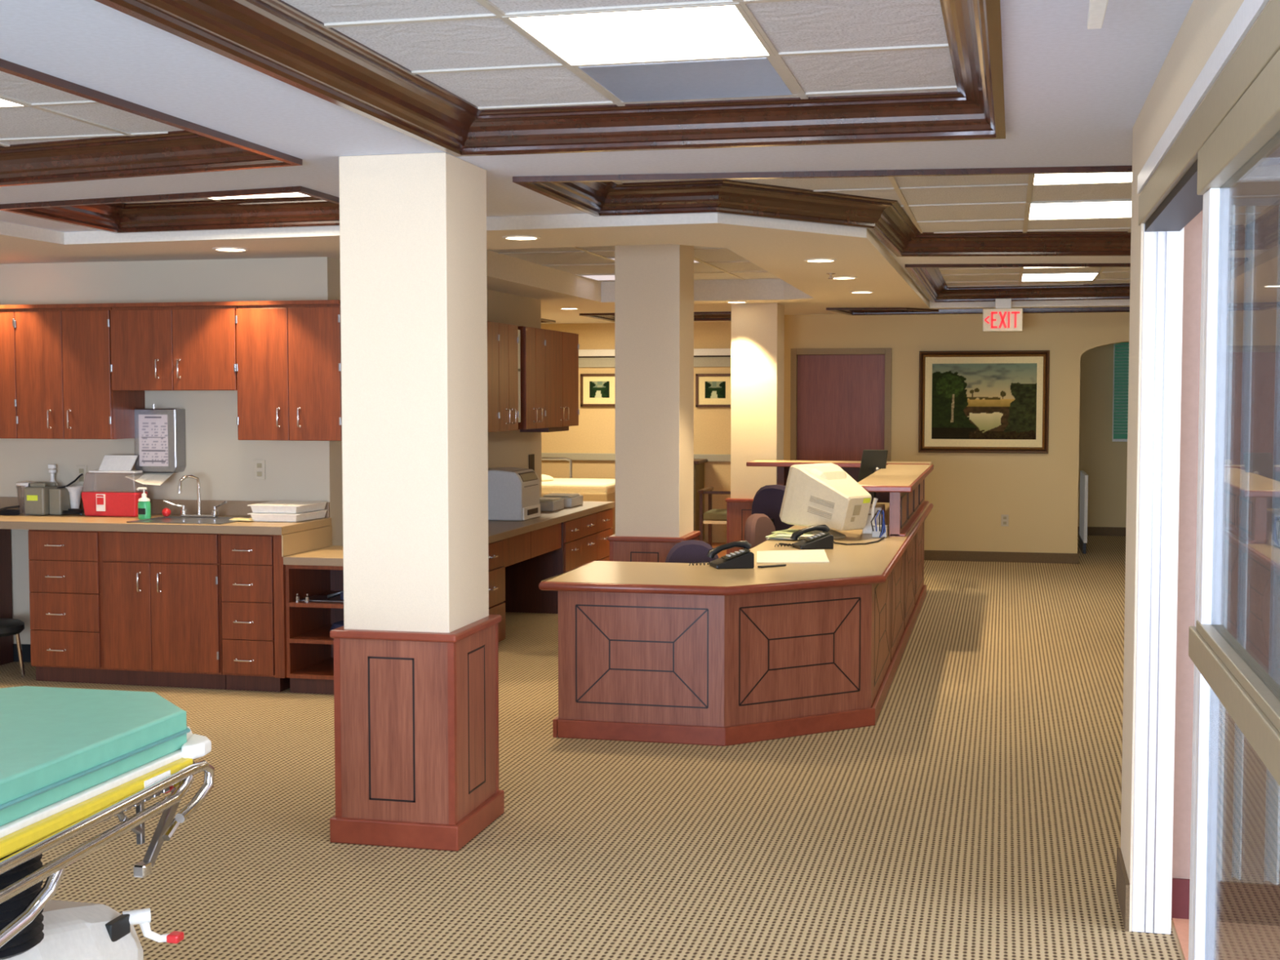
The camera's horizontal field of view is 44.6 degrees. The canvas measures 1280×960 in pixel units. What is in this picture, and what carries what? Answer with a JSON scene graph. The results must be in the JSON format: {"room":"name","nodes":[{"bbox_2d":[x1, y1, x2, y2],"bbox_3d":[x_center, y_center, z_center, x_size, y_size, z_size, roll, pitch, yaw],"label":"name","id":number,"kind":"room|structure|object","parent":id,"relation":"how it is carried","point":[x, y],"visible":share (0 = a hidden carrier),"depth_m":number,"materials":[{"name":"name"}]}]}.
{"room":"hospital interior","nodes":[
{"label":"hospital interior","id":0,"kind":"room"},
{"bbox_2d":[0,71,184,146],"bbox_3d":[-2.473,-1.240,4.778,1.940,0.026,3.056,1,3,13],"label":"ceiling","id":1,"kind":"structure","parent":0,"point":[54,114],"depth_m":5.50,"materials":[{"name":"tile"}]},
{"bbox_2d":[124,198,225,203],"bbox_3d":[-2.068,-1.379,7.291,1.639,0.026,1.295,1,3,13],"label":"ceiling","id":2,"kind":"structure","parent":0,"point":[194,199],"depth_m":7.79,"materials":[{"name":"tile"}]},
{"bbox_2d":[207,192,310,199],"bbox_3d":[-1.892,-1.374,7.367,0.610,0.012,0.610,1,3,13],"label":"recessed light","id":3,"kind":"object","parent":2,"relation":"in","point":[293,194],"visible":0.19,"depth_m":7.62,"materials":[{"name":"plastic"}]},
{"bbox_2d":[0,257,542,644],"bbox_3d":[-2.865,-0.217,11.552,3.160,2.465,4.280,1,3,13],"label":"wall","id":4,"kind":"structure","parent":0,"point":[223,464],"depth_m":9.31,"materials":[{"name":"grey paint"}]},
{"bbox_2d":[0,308,17,438],"bbox_3d":[-3.917,-0.634,9.366,0.619,0.760,0.400,1,3,13],"label":"upper cabinet","id":5,"kind":"object","parent":4,"relation":"attached to","point":[8,407],"visible":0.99,"depth_m":9.15,"materials":[{"name":"brown wood"}]},
{"bbox_2d":[0,299,340,309],"bbox_3d":[-2.919,-1.013,9.123,2.660,0.022,0.378,1,3,13],"label":"crown molding","id":6,"kind":"structure","parent":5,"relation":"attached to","point":[328,301],"depth_m":8.87,"materials":[{"name":"brown wood"}]},
{"bbox_2d":[13,643,31,662],"bbox_3d":[-4.137,1.064,9.712,1.530,0.110,0.013,1,3,13],"label":"baseboard","id":7,"kind":"structure","parent":4,"relation":"attached to","point":[26,648],"depth_m":9.63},
{"bbox_2d":[13,307,145,439],"bbox_3d":[-3.317,-0.627,9.226,0.622,0.760,0.400,1,3,13],"label":"upper cabinet","id":8,"kind":"object","parent":4,"relation":"attached to","point":[63,356],"visible":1,"depth_m":9.07,"materials":[{"name":"brown wood"}]},
{"bbox_2d":[133,404,186,472],"bbox_3d":[-2.858,-0.247,9.279,0.275,0.404,0.129,1,3,13],"label":"paper towel dispenser","id":9,"kind":"object","parent":4,"relation":"attached to","point":[175,417],"visible":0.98,"depth_m":9.23,"materials":[{"name":"metal"}]},
{"bbox_2d":[124,472,173,485],"bbox_3d":[-2.893,-0.007,9.201,0.240,0.066,0.173,1,3,13],"label":"paper towel","id":10,"kind":"object","parent":9,"relation":"hanging from","point":[148,478],"visible":1,"depth_m":9.19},
{"bbox_2d":[136,414,168,466],"bbox_3d":[-2.878,-0.234,9.227,0.216,0.325,0.002,1,3,13],"label":"notice sheet","id":11,"kind":"object","parent":9,"relation":"attached to","point":[153,428],"visible":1,"depth_m":9.23,"materials":[{"name":"paper"}]},
{"bbox_2d":[0,496,329,517],"bbox_3d":[-3.350,0.156,9.474,3.150,0.090,0.018,1,3,13],"label":"backsplash","id":12,"kind":"structure","parent":4,"relation":"attached to","point":[232,508],"depth_m":9.30,"materials":[{"name":"beige laminate"}]},
{"bbox_2d":[110,305,237,391],"bbox_3d":[-2.628,-0.759,9.057,0.790,0.478,0.400,1,3,13],"label":"upper cabinet","id":13,"kind":"object","parent":4,"relation":"attached to","point":[176,348],"visible":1,"depth_m":8.89,"materials":[{"name":"brown wood"}]},
{"bbox_2d":[235,304,342,440],"bbox_3d":[-1.933,-0.610,8.903,0.635,0.760,0.400,1,3,13],"label":"upper cabinet","id":14,"kind":"object","parent":4,"relation":"attached to","point":[288,366],"visible":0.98,"depth_m":8.74,"materials":[{"name":"brown wood"}]},
{"bbox_2d":[487,320,500,432],"bbox_3d":[-1.271,-0.706,10.599,0.360,0.775,1.106,1,3,13],"label":"upper cabinet","id":15,"kind":"object","parent":4,"relation":"attached to","point":[493,336],"visible":0.2,"depth_m":10.97,"materials":[{"name":"brown wood"}]},
{"bbox_2d":[497,322,519,431],"bbox_3d":[-1.095,-0.747,11.353,0.360,0.775,0.456,1,3,13],"label":"upper cabinet","id":16,"kind":"object","parent":4,"relation":"attached to","point":[508,339],"visible":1,"depth_m":11.30,"materials":[{"name":"brown wood"}]},
{"bbox_2d":[517,325,546,429],"bbox_3d":[-0.942,-0.783,12.004,0.360,0.775,0.516,1,3,13],"label":"upper cabinet","id":17,"kind":"object","parent":4,"relation":"attached to","point":[532,340],"visible":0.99,"depth_m":11.88,"materials":[{"name":"brown wood"}]},
{"bbox_2d":[520,328,579,432],"bbox_3d":[-0.772,-0.803,12.729,0.360,0.815,0.986,1,3,13],"label":"upper cabinet","id":18,"kind":"object","parent":4,"relation":"attached to","point":[562,348],"visible":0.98,"depth_m":12.66,"materials":[{"name":"brown wood"}]},
{"bbox_2d":[329,152,504,851],"bbox_3d":[-0.839,0.072,5.883,0.500,2.510,0.540,1,3,13],"label":"pillar","id":19,"kind":"structure","parent":0,"point":[416,648],"depth_m":5.67,"materials":[{"name":"beige paint"}]},
{"bbox_2d":[0,213,1129,324],"bbox_3d":[0.379,-1.573,12.527,9.000,0.175,13.300,1,3,13],"label":"ceiling","id":20,"kind":"structure","parent":0,"point":[780,247],"depth_m":8.77,"materials":[{"name":"white paint"}]},
{"bbox_2d":[579,311,731,321],"bbox_3d":[0.365,-1.728,15.865,1.650,0.162,1.400,1,3,13],"label":"trim","id":21,"kind":"structure","parent":20,"relation":"attached to","point":[698,316],"depth_m":16.39,"materials":[{"name":"brown wood"}]},
{"bbox_2d":[826,306,1129,315],"bbox_3d":[3.375,-1.655,14.510,3.170,0.162,1.030,1,3,13],"label":"trim","id":22,"kind":"structure","parent":20,"relation":"attached to","point":[848,311],"depth_m":14.77,"materials":[{"name":"brown wood"}]},
{"bbox_2d":[0,535,1189,959],"bbox_3d":[0.071,1.244,8.281,10.800,0.106,22.400,1,3,13],"label":"floor","id":23,"kind":"structure","parent":0,"point":[978,815],"depth_m":5.87,"materials":[{"name":"carpet"}]},
{"bbox_2d":[0,528,13,665],"bbox_3d":[-4.236,0.691,9.491,0.650,0.880,0.410,1,3,13],"label":"base cabinet","id":24,"kind":"object","parent":23,"relation":"on","point":[6,595],"visible":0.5,"depth_m":9.56,"materials":[{"name":"brown wood"}]},
{"bbox_2d":[0,617,25,677],"bbox_3d":[-3.759,0.988,9.020,0.380,0.341,0.380,1,3,13],"label":"stool","id":25,"kind":"object","parent":23,"relation":"on","point":[8,627],"visible":1,"depth_m":9.02,"materials":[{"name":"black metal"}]},
{"bbox_2d":[27,529,107,684],"bbox_3d":[-3.211,0.707,9.151,0.460,0.884,0.639,1,3,13],"label":"base cabinet","id":26,"kind":"object","parent":23,"relation":"on","point":[64,566],"visible":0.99,"depth_m":8.87,"materials":[{"name":"brown wood"}]},
{"bbox_2d":[0,685,214,959],"bbox_3d":[-1.673,1.042,2.889,0.900,0.902,2.347,1,3,13],"label":"gurney","id":27,"kind":"object","parent":23,"relation":"on","point":[73,761],"visible":1,"depth_m":3.42,"materials":[{"name":"teal plastic"}]},
{"bbox_2d":[100,531,226,689],"bbox_3d":[-2.628,0.715,9.015,0.738,0.884,0.639,1,3,13],"label":"base cabinet","id":28,"kind":"object","parent":23,"relation":"on","point":[162,619],"visible":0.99,"depth_m":8.74,"materials":[{"name":"brown wood"}]},
{"bbox_2d":[0,496,331,534],"bbox_3d":[-3.416,0.196,9.166,3.162,0.136,0.653,1,3,13],"label":"countertop","id":29,"kind":"structure","parent":28,"relation":"on","point":[232,508],"depth_m":8.86,"materials":[{"name":"beige laminate"}]},
{"bbox_2d":[24,473,83,515],"bbox_3d":[-3.514,0.085,9.367,0.256,0.238,0.251,1,3,13],"label":"machine","id":30,"kind":"object","parent":29,"relation":"on","point":[40,498],"visible":0.96,"depth_m":9.28,"materials":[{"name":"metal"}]},
{"bbox_2d":[65,485,83,508],"bbox_3d":[-3.397,0.121,9.381,0.120,0.165,0.120,1,3,13],"label":"cup","id":31,"kind":"object","parent":29,"relation":"on","point":[74,491],"visible":0.88,"depth_m":9.35,"materials":[{"name":"white plastic"}]},
{"bbox_2d":[80,454,147,516],"bbox_3d":[-3.108,0.034,9.215,0.363,0.358,0.151,1,3,13],"label":"sharps container","id":32,"kind":"object","parent":29,"relation":"on","point":[95,502],"visible":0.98,"depth_m":9.19,"materials":[{"name":"red plastic"}]},
{"bbox_2d":[136,487,151,519],"bbox_3d":[-2.860,0.134,8.997,0.070,0.184,0.069,-3,4,-39],"label":"soap bottle","id":33,"kind":"object","parent":29,"relation":"on","point":[144,504],"visible":1,"depth_m":8.98,"materials":[{"name":"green plastic"}]},
{"bbox_2d":[126,515,251,524],"bbox_3d":[-2.551,0.228,8.916,0.580,0.006,0.450,1,3,13],"label":"sink","id":34,"kind":"object","parent":29,"relation":"in","point":[170,519],"visible":0.75,"depth_m":8.91,"materials":[{"name":"metal"}]},
{"bbox_2d":[140,517,234,523],"bbox_3d":[-2.558,0.232,8.887,0.520,0.001,0.330,1,3,13],"label":"basin","id":35,"kind":"object","parent":34,"relation":"in","point":[153,520],"depth_m":8.91,"materials":[{"name":"metal"}]},
{"bbox_2d":[163,475,226,517],"bbox_3d":[-2.579,0.093,9.053,0.407,0.247,0.122,1,3,13],"label":"faucet","id":36,"kind":"object","parent":29,"relation":"on","point":[184,511],"visible":1,"depth_m":9.08,"materials":[{"name":"silver metal"}]},
{"bbox_2d":[247,509,327,522],"bbox_3d":[-2.020,0.204,8.955,0.321,0.046,0.370,1,3,13],"label":"tray","id":37,"kind":"object","parent":29,"relation":"on","point":[257,517],"visible":0.78,"depth_m":8.80,"materials":[{"name":"plastic"}]},
{"bbox_2d":[247,500,327,513],"bbox_3d":[-2.020,0.156,8.952,0.321,0.046,0.370,1,3,13],"label":"tray","id":38,"kind":"object","parent":37,"relation":"on","point":[277,506],"visible":1,"depth_m":8.81,"materials":[{"name":"plastic"}]},
{"bbox_2d":[220,527,329,692],"bbox_3d":[-2.077,0.722,8.886,0.385,0.884,0.639,1,3,13],"label":"base cabinet","id":39,"kind":"object","parent":23,"relation":"on","point":[253,570],"visible":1,"depth_m":8.61,"materials":[{"name":"brown wood"}]},
{"bbox_2d":[284,564,343,694],"bbox_3d":[-1.590,0.806,8.797,0.600,0.725,0.585,1,3,13],"label":"open shelf unit","id":40,"kind":"object","parent":23,"relation":"on","point":[309,645],"visible":0.31,"depth_m":8.70,"materials":[{"name":"brown wood"}]},
{"bbox_2d":[281,525,343,566],"bbox_3d":[-1.573,0.368,8.748,0.636,0.161,0.644,1,3,13],"label":"countertop","id":41,"kind":"structure","parent":40,"relation":"on","point":[298,542],"depth_m":8.66,"materials":[{"name":"beige laminate"}]},
{"bbox_2d":[299,582,343,602],"bbox_3d":[-1.673,0.611,8.675,0.390,0.110,0.200,1,3,13],"label":"tray","id":42,"kind":"object","parent":40,"relation":"on","point":[334,597],"visible":0.34,"depth_m":8.63,"materials":[{"name":"metal"}]},
{"bbox_2d":[488,539,505,642],"bbox_3d":[-1.240,0.737,10.139,0.650,0.675,0.570,1,3,13],"label":"base cabinet","id":43,"kind":"object","parent":23,"relation":"on","point":[496,550],"visible":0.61,"depth_m":10.19,"materials":[{"name":"brown wood"}]},
{"bbox_2d":[503,508,613,613],"bbox_3d":[-0.684,0.616,12.511,0.650,0.695,1.510,1,3,13],"label":"base cabinet","id":44,"kind":"object","parent":23,"relation":"on","point":[584,540],"visible":0.57,"depth_m":11.81,"materials":[{"name":"brown wood"}]},
{"bbox_2d":[488,501,614,543],"bbox_3d":[-1.012,0.317,11.152,0.638,0.048,4.270,1,3,13],"label":"countertop","id":45,"kind":"structure","parent":44,"relation":"on","point":[497,530],"depth_m":11.28,"materials":[{"name":"beige laminate"}]},
{"bbox_2d":[488,466,540,520],"bbox_3d":[-1.005,0.097,11.374,0.470,0.363,0.453,1,3,13],"label":"printer","id":46,"kind":"object","parent":45,"relation":"on","point":[513,493],"visible":0.73,"depth_m":11.15,"materials":[{"name":"grey plastic"}]},
{"bbox_2d":[522,503,540,520],"bbox_3d":[-0.787,0.233,11.332,0.013,0.090,0.410,1,3,13],"label":"tray","id":47,"kind":"object","parent":46,"relation":"on","point":[529,510],"depth_m":11.29,"materials":[{"name":"white plastic"}]},
{"bbox_2d":[502,522,561,567],"bbox_3d":[-1.042,0.684,11.103,0.606,0.675,1.390,1,3,13],"label":"apron","id":48,"kind":"object","parent":45,"relation":"attached to","point":[525,546],"visible":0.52,"depth_m":10.98,"materials":[{"name":"brown wood"}]},
{"bbox_2d":[539,497,564,511],"bbox_3d":[-0.761,0.187,12.223,0.260,0.089,0.300,1,3,13],"label":"tray","id":49,"kind":"object","parent":45,"relation":"on","point":[547,504],"visible":0.52,"depth_m":12.10,"materials":[{"name":"grey plastic"}]},
{"bbox_2d":[542,493,582,506],"bbox_3d":[-0.634,0.162,12.680,0.260,0.089,0.350,1,3,13],"label":"tray","id":50,"kind":"object","parent":45,"relation":"on","point":[571,500],"visible":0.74,"depth_m":12.58,"materials":[{"name":"white plastic"}]},
{"bbox_2d":[541,457,615,534],"bbox_3d":[-1.171,0.263,16.500,2.017,0.963,1.214,1,3,13],"label":"hospital bed","id":51,"kind":"object","parent":23,"relation":"on","point":[591,489],"visible":0.2,"depth_m":15.86,"materials":[{"name":"fabric"}]},
{"bbox_2d":[665,539,718,563],"bbox_3d":[0.280,0.764,8.683,0.548,0.820,0.583,2,4,37],"label":"office chair","id":52,"kind":"object","parent":23,"relation":"on","point":[691,550],"visible":0.03,"depth_m":8.85,"materials":[{"name":"purple fabric"}]},
{"bbox_2d":[693,458,707,540],"bbox_3d":[0.410,0.224,17.083,0.570,0.895,0.540,1,3,13],"label":"base cabinet","id":53,"kind":"object","parent":23,"relation":"on","point":[699,464],"visible":0.24,"depth_m":16.92,"materials":[{"name":"brown wood"}]},
{"bbox_2d":[697,486,730,546],"bbox_3d":[0.910,0.375,15.823,0.542,0.811,0.622,1,3,13],"label":"chair","id":54,"kind":"object","parent":23,"relation":"on","point":[711,517],"visible":0.38,"depth_m":15.59,"materials":[{"name":"brown wood"}]},
{"bbox_2d":[703,509,726,520],"bbox_3d":[0.900,0.353,15.782,0.440,0.080,0.500,1,3,13],"label":"seat cushion","id":55,"kind":"object","parent":54,"relation":"on","point":[712,514],"depth_m":15.57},
{"bbox_2d":[538,464,933,746],"bbox_3d":[0.962,0.555,10.111,1.598,1.080,5.861,1,3,13],"label":"desk","id":56,"kind":"object","parent":23,"relation":"on","point":[655,652],"visible":0.94,"depth_m":7.48,"materials":[{"name":"brown wood"}]},
{"bbox_2d":[688,540,754,568],"bbox_3d":[0.430,0.385,8.061,0.329,0.131,0.175,-1,3,-11],"label":"desk phone","id":57,"kind":"object","parent":56,"relation":"on","point":[742,558],"visible":1,"depth_m":8.01,"materials":[{"name":"black plastic"}]},
{"bbox_2d":[541,502,929,586],"bbox_3d":[0.953,0.355,10.114,1.562,0.035,5.837,1,3,13],"label":"countertop","id":58,"kind":"structure","parent":56,"relation":"on","point":[869,559],"depth_m":7.96,"materials":[{"name":"beige laminate"}]},
{"bbox_2d":[765,528,815,539],"bbox_3d":[0.956,0.342,9.683,0.299,0.040,0.426,1,3,22],"label":"paper stack","id":59,"kind":"object","parent":56,"relation":"on","point":[786,534],"visible":0.68,"depth_m":9.62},
{"bbox_2d":[756,549,829,563],"bbox_3d":[0.835,0.419,8.586,0.384,0.004,0.720,0,3,4],"label":"paper sheet","id":60,"kind":"object","parent":56,"relation":"on","point":[812,555],"visible":1,"depth_m":8.55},
{"bbox_2d":[774,524,833,549],"bbox_3d":[0.961,0.330,9.055,0.329,0.131,0.175,-1,3,-11],"label":"desk phone","id":61,"kind":"object","parent":56,"relation":"on","point":[823,540],"visible":1,"depth_m":9.01,"materials":[{"name":"black plastic"}]},
{"bbox_2d":[779,462,871,538],"bbox_3d":[1.175,0.131,9.706,0.493,0.456,0.400,3,4,44],"label":"monitor","id":62,"kind":"object","parent":56,"relation":"on","point":[815,494],"visible":0.9,"depth_m":9.59,"materials":[{"name":"beige plastic"}]},
{"bbox_2d":[857,449,888,503],"bbox_3d":[1.792,0.000,11.976,0.188,0.467,0.195,3,4,40],"label":"monitor","id":63,"kind":"object","parent":56,"relation":"on","point":[872,460],"visible":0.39,"depth_m":11.94,"materials":[{"name":"black plastic"}]},
{"bbox_2d":[862,503,884,533],"bbox_3d":[1.512,0.252,10.087,0.120,0.172,0.324,1,3,13],"label":"computer tower","id":64,"kind":"object","parent":56,"relation":"on","point":[868,528],"visible":0.42,"depth_m":9.94,"materials":[{"name":"white plastic"}]},
{"bbox_2d":[871,510,887,537],"bbox_3d":[1.489,0.270,9.713,0.094,0.176,0.144,1,3,13],"label":"box","id":65,"kind":"object","parent":56,"relation":"on","point":[879,531],"visible":1,"depth_m":9.68,"materials":[{"name":"grey plastic"}]},
{"bbox_2d":[744,513,775,549],"bbox_3d":[0.986,0.656,10.271,0.616,0.860,0.552,2,4,28],"label":"office chair","id":66,"kind":"object","parent":23,"relation":"on","point":[757,526],"visible":0.07,"depth_m":10.25,"materials":[{"name":"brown fabric"}]},
{"bbox_2d":[751,484,794,531],"bbox_3d":[1.114,0.523,11.420,0.552,1.000,0.616,3,4,43],"label":"office chair","id":67,"kind":"object","parent":23,"relation":"on","point":[767,500],"visible":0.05,"depth_m":11.21,"materials":[{"name":"purple fabric"}]},
{"bbox_2d":[746,460,931,502],"bbox_3d":[1.620,0.400,12.911,1.510,1.082,0.900,1,3,13],"label":"counter","id":68,"kind":"object","parent":23,"relation":"on","point":[851,468],"visible":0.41,"depth_m":13.08,"materials":[{"name":"beige laminate"}]},
{"bbox_2d":[1079,470,1088,553],"bbox_3d":[4.692,0.332,16.507,0.035,0.820,1.000,1,3,13],"label":"leaning board","id":69,"kind":"object","parent":23,"relation":"on","point":[1083,476],"visible":1,"depth_m":16.16,"materials":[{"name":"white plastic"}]},
{"bbox_2d":[0,0,1193,301],"bbox_3d":[-1.096,-1.259,6.230,9.000,0.110,17.750,1,3,13],"label":"ceiling","id":70,"kind":"structure","parent":0,"point":[1075,95],"depth_m":4.78,"materials":[{"name":"white paint"}]},
{"bbox_2d":[0,58,302,186],"bbox_3d":[-2.473,-1.183,4.783,1.980,0.162,3.100,1,3,13],"label":"trim","id":71,"kind":"structure","parent":70,"relation":"attached to","point":[197,148],"depth_m":5.88,"materials":[{"name":"brown wood"}]},
{"bbox_2d":[0,186,339,233],"bbox_3d":[-2.069,-1.321,7.293,1.680,0.162,1.340,1,3,13],"label":"trim","id":72,"kind":"structure","parent":70,"relation":"attached to","point":[111,215],"depth_m":7.80,"materials":[{"name":"brown wood"}]},
{"bbox_2d":[94,0,1005,156],"bbox_3d":[-0.073,-1.131,3.822,1.890,0.162,3.120,1,3,13],"label":"trim","id":73,"kind":"structure","parent":70,"relation":"attached to","point":[276,39],"depth_m":5.06,"materials":[{"name":"brown wood"}]},
{"bbox_2d":[512,165,1132,256],"bbox_3d":[1.655,-1.350,7.802,3.460,0.162,4.170,1,3,13],"label":"trim","id":74,"kind":"structure","parent":70,"relation":"attached to","point":[595,195],"depth_m":7.31,"materials":[{"name":"brown wood"}]},
{"bbox_2d":[982,297,1022,331],"bbox_3d":[3.273,-1.490,14.082,0.350,0.295,0.057,1,3,13],"label":"exit sign","id":75,"kind":"object","parent":70,"relation":"hanging from","point":[1002,317],"visible":1,"depth_m":14.06,"materials":[{"name":"grey plastic"}]},
{"bbox_2d":[905,262,1130,302],"bbox_3d":[3.291,-1.585,12.065,2.220,0.162,4.070,1,3,13],"label":"trim","id":76,"kind":"structure","parent":70,"relation":"attached to","point":[928,277],"depth_m":13.86,"materials":[{"name":"brown wood"}]},
{"bbox_2d":[1087,0,1108,29],"bbox_3d":[0.911,-0.988,3.075,0.070,0.085,0.500,1,3,13],"label":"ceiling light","id":77,"kind":"object","parent":70,"relation":"attached to","point":[1097,8],"visible":1,"depth_m":3.22,"materials":[{"name":"white plastic"}]},
{"bbox_2d":[281,0,957,110],"bbox_3d":[-0.074,-1.188,3.819,1.850,0.026,3.080,1,3,13],"label":"ceiling","id":78,"kind":"structure","parent":0,"point":[466,48],"depth_m":4.32,"materials":[{"name":"tile"}]},
{"bbox_2d":[502,2,774,66],"bbox_3d":[0.016,-1.202,4.218,0.613,0.012,0.618,1,3,13],"label":"recessed light","id":79,"kind":"object","parent":78,"relation":"in","point":[712,31],"visible":0.94,"depth_m":4.20,"materials":[{"name":"plastic"}]},
{"bbox_2d":[574,57,797,102],"bbox_3d":[0.156,-1.233,4.814,0.589,0.009,0.583,1,3,13],"label":"ceiling light panel","id":80,"kind":"object","parent":78,"relation":"in","point":[757,76],"visible":1,"depth_m":4.79,"materials":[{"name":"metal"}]},
{"bbox_2d":[541,321,731,542],"bbox_3d":[-0.437,-0.631,17.656,4.300,2.620,0.200,1,3,13],"label":"wall","id":81,"kind":"structure","parent":0,"point":[594,433],"depth_m":17.51,"materials":[{"name":"paint"}]},
{"bbox_2d":[580,373,614,406],"bbox_3d":[-0.455,-1.009,17.516,0.440,0.370,0.030,1,3,13],"label":"framed print","id":82,"kind":"object","parent":81,"relation":"attached to","point":[596,389],"visible":0.82,"depth_m":17.52,"materials":[{"name":"brown paper"}]},
{"bbox_2d":[541,453,730,462],"bbox_3d":[-0.361,-0.259,17.538,4.070,0.080,0.034,1,3,13],"label":"rail","id":83,"kind":"object","parent":81,"relation":"attached to","point":[574,456],"visible":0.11,"depth_m":17.54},
{"bbox_2d":[578,348,730,367],"bbox_3d":[-0.325,-1.361,17.460,3.990,0.200,0.048,1,3,13],"label":"wall border","id":84,"kind":"object","parent":81,"relation":"attached to","point":[703,357],"visible":0.09,"depth_m":17.25,"materials":[{"name":"white plastic"}]},
{"bbox_2d":[695,373,730,407],"bbox_3d":[0.831,-0.988,17.216,0.440,0.370,0.030,1,3,13],"label":"framed print","id":85,"kind":"object","parent":81,"relation":"attached to","point":[712,390],"visible":0.81,"depth_m":17.22,"materials":[{"name":"brown paper"}]},
{"bbox_2d":[607,244,700,562],"bbox_3d":[0.095,-0.203,9.867,0.500,2.620,0.540,1,3,13],"label":"pillar","id":86,"kind":"structure","parent":0,"point":[654,284],"depth_m":9.64,"materials":[{"name":"beige paint"}]},
{"bbox_2d":[725,302,784,554],"bbox_3d":[1.052,-0.340,13.955,0.500,2.445,0.540,1,3,13],"label":"pillar","id":87,"kind":"structure","parent":0,"point":[757,329],"depth_m":13.72,"materials":[{"name":"beige paint"}]},
{"bbox_2d":[488,173,1131,281],"bbox_3d":[1.257,-1.499,9.452,4.950,0.026,7.168,1,3,13],"label":"ceiling","id":88,"kind":"structure","parent":0,"point":[980,203],"depth_m":8.17,"materials":[{"name":"tile"}]},
{"bbox_2d":[1026,200,1131,220],"bbox_3d":[2.351,-1.422,8.206,0.610,0.012,0.780,1,3,13],"label":"recessed light","id":89,"kind":"object","parent":88,"relation":"in","point":[1107,209],"visible":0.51,"depth_m":8.21,"materials":[{"name":"plastic"}]},
{"bbox_2d":[1030,172,1132,186],"bbox_3d":[2.032,-1.347,6.845,0.610,0.012,0.620,1,3,13],"label":"recessed light","id":90,"kind":"object","parent":88,"relation":"in","point":[1122,177],"visible":0.29,"depth_m":7.00,"materials":[{"name":"plastic"}]},
{"bbox_2d":[783,311,1129,553],"bbox_3d":[3.647,-0.538,15.933,4.440,2.620,1.300,1,3,13],"label":"wall","id":91,"kind":"structure","parent":0,"point":[969,494],"depth_m":15.34,"materials":[{"name":"beige paint"}]},
{"bbox_2d":[790,347,892,461],"bbox_3d":[2.017,-0.266,15.684,1.005,2.105,0.135,1,3,13],"label":"door","id":92,"kind":"structure","parent":91,"relation":"in","point":[841,398],"depth_m":15.67,"materials":[{"name":"brown wood"}]},
{"bbox_2d":[918,350,1049,453],"bbox_3d":[3.365,-0.765,15.288,1.247,1.001,0.055,1,3,13],"label":"landscape painting","id":93,"kind":"object","parent":91,"relation":"attached to","point":[970,402],"visible":1,"depth_m":15.28,"materials":[{"name":"paper"}]},
{"bbox_2d":[924,550,1077,564],"bbox_3d":[3.406,0.755,15.384,1.750,0.100,0.015,1,3,13],"label":"baseboard","id":94,"kind":"structure","parent":91,"relation":"attached to","point":[935,555],"depth_m":15.34,"materials":[{"name":"brown wood"}]},
{"bbox_2d":[938,266,1130,287],"bbox_3d":[3.291,-1.643,12.064,2.180,0.026,4.025,1,3,13],"label":"ceiling","id":95,"kind":"structure","parent":0,"point":[953,277],"depth_m":12.79,"materials":[{"name":"tile"}]},
{"bbox_2d":[1020,272,1099,281],"bbox_3d":[3.462,-1.681,12.905,0.610,0.012,0.850,1,3,13],"label":"recessed light","id":96,"kind":"object","parent":95,"relation":"in","point":[1085,276],"visible":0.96,"depth_m":12.91,"materials":[{"name":"plastic"}]},
{"bbox_2d":[1077,344,1127,527],"bbox_3d":[4.670,-0.674,18.411,5.300,2.620,0.200,1,3,13],"label":"wall","id":97,"kind":"structure","parent":0,"point":[1104,461],"depth_m":18.16,"materials":[{"name":"beige paint"}]},
{"bbox_2d":[1077,526,1125,536],"bbox_3d":[5.327,0.598,18.217,2.100,0.100,0.015,1,3,13],"label":"baseboard","id":98,"kind":"structure","parent":97,"relation":"attached to","point":[1091,531],"depth_m":18.18,"materials":[{"name":"brown wood"}]},
{"bbox_2d":[1111,342,1128,441],"bbox_3d":[5.910,-1.031,17.962,0.890,1.180,0.070,1,3,13],"label":"window","id":99,"kind":"structure","parent":97,"relation":"in","point":[1121,350],"depth_m":18.04,"materials":[{"name":"green"}]},
{"bbox_2d":[1172,210,1202,879],"bbox_3d":[3.162,0.177,4.506,3.068,2.450,0.014,1,3,13],"label":"wall","id":100,"kind":"structure","parent":0,"point":[1193,244],"depth_m":4.84,"materials":[{"name":"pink paint"}]},
{"bbox_2d":[1171,877,1190,919],"bbox_3d":[3.118,1.335,4.566,2.974,0.130,0.013,1,3,13],"label":"baseboard","id":101,"kind":"structure","parent":100,"relation":"attached to","point":[1180,886],"depth_m":4.89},
{"bbox_2d":[1120,0,1271,931],"bbox_3d":[2.208,0.301,0.697,3.210,2.620,8.330,1,3,13],"label":"wall","id":102,"kind":"structure","parent":0,"point":[1206,22],"depth_m":4.74,"materials":[{"name":"beige paint"}]},
{"bbox_2d":[1115,848,1129,931],"bbox_3d":[1.543,1.305,4.987,0.012,0.145,0.400,1,3,13],"label":"baseboard","id":103,"kind":"structure","parent":102,"relation":"attached to","point":[1122,885],"depth_m":4.91,"materials":[{"name":"brown wood"}]},
{"bbox_2d":[1131,0,1279,959],"bbox_3d":[1.142,0.334,2.939,0.135,2.310,3.800,1,3,13],"label":"door frame","id":104,"kind":"structure","parent":102,"relation":"in","point":[1170,200],"depth_m":3.02,"materials":[{"name":"white metal"}]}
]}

